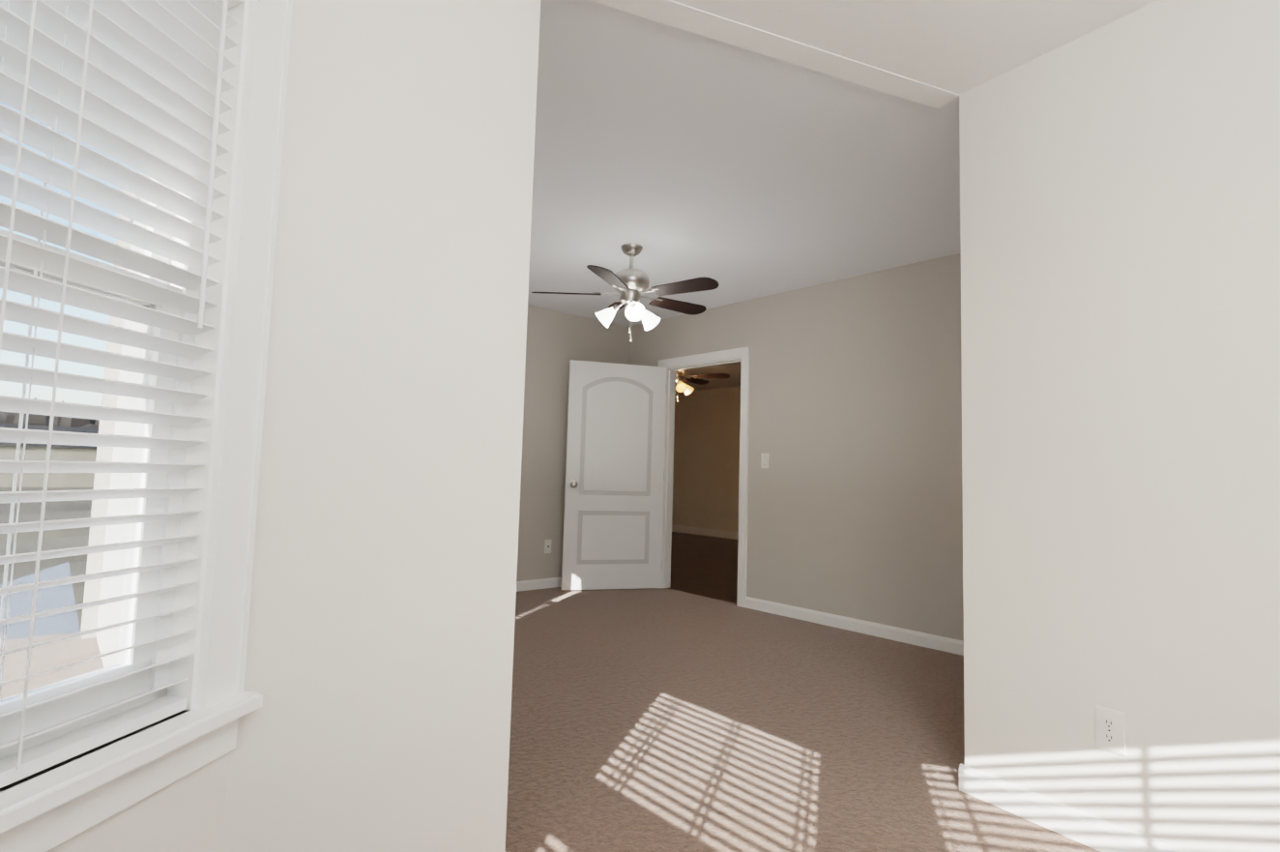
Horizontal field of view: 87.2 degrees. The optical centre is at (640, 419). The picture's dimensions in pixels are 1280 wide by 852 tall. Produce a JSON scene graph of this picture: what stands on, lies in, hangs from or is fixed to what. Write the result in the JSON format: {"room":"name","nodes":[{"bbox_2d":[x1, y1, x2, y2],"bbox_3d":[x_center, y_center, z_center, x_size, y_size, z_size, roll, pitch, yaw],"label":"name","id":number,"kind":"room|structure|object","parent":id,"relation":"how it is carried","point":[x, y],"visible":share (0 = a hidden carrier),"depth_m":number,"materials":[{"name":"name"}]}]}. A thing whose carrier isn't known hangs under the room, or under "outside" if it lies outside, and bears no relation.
{"room":"empty bedroom","nodes":[
{"label":"empty bedroom","id":0,"kind":"room"},
{"bbox_2d":[0,709,229,851],"bbox_3d":[-0.936,-0.234,0.825,0.150,2.750,1.143,1,-4,8],"label":"wall","id":1,"kind":"structure","parent":0,"point":[185,813],"depth_m":1.18,"materials":[{"name":"white paint"}]},
{"bbox_2d":[0,0,292,851],"bbox_3d":[-0.916,-0.218,0.870,0.238,1.635,1.065,1,-4,8],"label":"window","id":2,"kind":"structure","parent":1,"relation":"in","point":[184,101],"depth_m":1.14,"materials":[{"name":"white plastic"}]},
{"bbox_2d":[96,198,145,667],"bbox_3d":[-2.030,-0.116,2.784,0.030,2.750,3.528,5,-6,-41],"label":"wall","id":3,"kind":"structure","parent":0,"point":[125,506],"depth_m":3.36,"materials":[{"name":"white paint"}]},
{"bbox_2d":[80,188,628,638],"bbox_3d":[-1.669,0.093,5.383,4.147,2.750,0.120,5,-6,-41],"label":"wall","id":4,"kind":"structure","parent":0,"point":[556,341],"depth_m":6.01,"materials":[{"name":"grey paint"}]},
{"bbox_2d":[516,577,561,591],"bbox_3d":[-1.661,1.369,5.234,3.947,0.085,0.014,5,-6,-41],"label":"baseboard","id":5,"kind":"structure","parent":4,"relation":"attached to","point":[535,584],"depth_m":5.90,"materials":[{"name":"white paint"}]},
{"bbox_2d":[543,539,551,552],"bbox_3d":[-0.818,1.125,5.980,0.072,0.117,0.020,5,-6,-41],"label":"outlet","id":6,"kind":"object","parent":4,"relation":"attached to","point":[547,545],"visible":1,"depth_m":5.98,"materials":[{"name":"white plastic"}]},
{"bbox_2d":[221,0,540,851],"bbox_3d":[-0.582,-0.163,1.629,0.630,2.750,0.120,5,-6,-41],"label":"wall","id":7,"kind":"structure","parent":0,"point":[382,628],"depth_m":1.55,"materials":[{"name":"white paint"}]},
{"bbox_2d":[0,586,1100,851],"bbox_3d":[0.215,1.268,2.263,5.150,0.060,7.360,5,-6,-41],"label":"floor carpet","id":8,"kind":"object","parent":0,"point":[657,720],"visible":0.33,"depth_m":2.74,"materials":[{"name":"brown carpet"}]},
{"bbox_2d":[130,0,1157,392],"bbox_3d":[0.337,-0.996,5.974,9.330,0.075,12.195,5,-6,-41],"label":"ceiling","id":9,"kind":"structure","parent":0,"point":[738,174],"depth_m":2.93,"materials":[{"name":"white paint"}]},
{"bbox_2d":[531,242,719,341],"bbox_3d":[-0.022,-0.809,4.321,1.174,0.610,1.202,5,-6,-41],"label":"ceiling fan","id":10,"kind":"object","parent":9,"relation":"hanging from","point":[630,284],"visible":1,"depth_m":4.24,"materials":[{"name":"brown wood"}]},
{"bbox_2d":[675,369,729,401],"bbox_3d":[0.444,-0.521,7.981,1.194,0.610,1.189,5,-6,-41],"label":"ceiling fan","id":11,"kind":"object","parent":9,"relation":"hanging from","point":[681,387],"visible":0.65,"depth_m":7.84,"materials":[{"name":"brown wood"}]},
{"bbox_2d":[668,531,738,603],"bbox_3d":[1.379,1.757,8.203,4.450,0.056,10.000,5,-6,-41],"label":"floor","id":12,"kind":"structure","parent":0,"point":[705,566],"depth_m":7.69,"materials":[{"name":"brown wood"}]},
{"bbox_2d":[671,385,740,539],"bbox_3d":[2.903,0.546,9.599,0.100,2.750,10.000,5,-6,-41],"label":"wall","id":13,"kind":"structure","parent":0,"point":[706,473],"depth_m":11.52,"materials":[{"name":"beige paint"}]},
{"bbox_2d":[671,524,738,539],"bbox_3d":[2.824,1.803,9.466,0.014,0.120,10.000,5,-6,-41],"label":"baseboard","id":14,"kind":"structure","parent":13,"relation":"attached to","point":[708,532],"depth_m":11.40,"materials":[{"name":"white paint"}]},
{"bbox_2d":[589,0,959,108],"bbox_3d":[0.437,-1.353,2.235,1.576,0.228,0.100,3,-5,-23],"label":"wall","id":15,"kind":"structure","parent":0,"point":[709,25],"depth_m":2.24,"materials":[{"name":"white paint"}]},
{"bbox_2d":[627,252,963,640],"bbox_3d":[1.231,0.183,5.146,0.120,2.800,4.245,5,-6,-41],"label":"wall","id":16,"kind":"structure","parent":0,"point":[855,502],"depth_m":4.73,"materials":[{"name":"grey paint"}]},
{"bbox_2d":[561,359,666,589],"bbox_3d":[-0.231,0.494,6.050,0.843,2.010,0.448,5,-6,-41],"label":"door","id":17,"kind":"structure","parent":16,"relation":"in","point":[612,538],"depth_m":6.01,"materials":[{"name":"white paint"}]},
{"bbox_2d":[658,346,750,607],"bbox_3d":[0.559,0.471,5.883,0.160,2.100,1.090,5,-6,-41],"label":"door frame","id":18,"kind":"structure","parent":16,"relation":"attached to","point":[673,365],"depth_m":5.84,"materials":[{"name":"white paint"}]},
{"bbox_2d":[760,453,769,467],"bbox_3d":[0.984,0.322,5.307,0.021,0.117,0.072,5,-6,-41],"label":"light switch","id":19,"kind":"object","parent":16,"relation":"attached to","point":[765,461],"visible":1,"depth_m":5.30,"materials":[{"name":"white plastic"}]},
{"bbox_2d":[744,596,963,655],"bbox_3d":[1.658,1.401,4.420,0.014,0.085,2.485,5,-6,-41],"label":"baseboard","id":20,"kind":"structure","parent":16,"relation":"attached to","point":[931,641],"depth_m":4.58,"materials":[{"name":"white paint"}]},
{"bbox_2d":[959,0,1279,851],"bbox_3d":[2.008,-0.122,1.204,0.120,2.750,2.941,5,-5,-33],"label":"wall","id":21,"kind":"structure","parent":0,"point":[1120,265],"depth_m":1.96,"materials":[{"name":"white paint"}]},
{"bbox_2d":[959,763,1182,851],"bbox_3d":[1.884,1.155,1.117,0.014,0.085,2.855,5,-5,-33],"label":"baseboard","id":22,"kind":"structure","parent":21,"relation":"attached to","point":[1087,829],"depth_m":2.04,"materials":[{"name":"white paint"}]},
{"bbox_2d":[1095,704,1125,755],"bbox_3d":[1.361,0.898,1.946,0.011,0.117,0.072,5,-5,-33],"label":"outlet","id":23,"kind":"object","parent":21,"relation":"attached to","point":[1110,729],"visible":1,"depth_m":1.94,"materials":[{"name":"white plastic"}]},
{"label":"outside","id":24,"kind":"structure","parent":0,"visible":0},
{"bbox_2d":[0,561,79,639],"bbox_3d":[-2.722,1.803,1.952,1.800,0.740,16.000,5,-6,-41],"label":"roof","id":25,"kind":"structure","parent":24,"point":[61,599],"depth_m":6.43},
{"bbox_2d":[0,487,93,632],"bbox_3d":[-32.459,6.065,36.882,400.000,0.200,500.000,5,-6,-41],"label":"ground","id":26,"kind":"structure","parent":24,"point":[46,515],"depth_m":32.80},
{"bbox_2d":[0,423,98,487],"bbox_3d":[-77.845,4.643,87.667,10.860,7.800,12.850,-2,-6,43],"label":"house","id":27,"kind":"structure","parent":26,"relation":"on","point":[78,484],"depth_m":84.23,"materials":[{"name":"beige"}]},
{"bbox_2d":[0,398,99,428],"bbox_3d":[-134.985,3.388,152.813,343.515,16.990,38.535,5,-6,-41],"label":"trees","id":28,"kind":"object","parent":26,"relation":"on","point":[35,421],"depth_m":143.05,"materials":[{"name":"green plant"}]}
]}

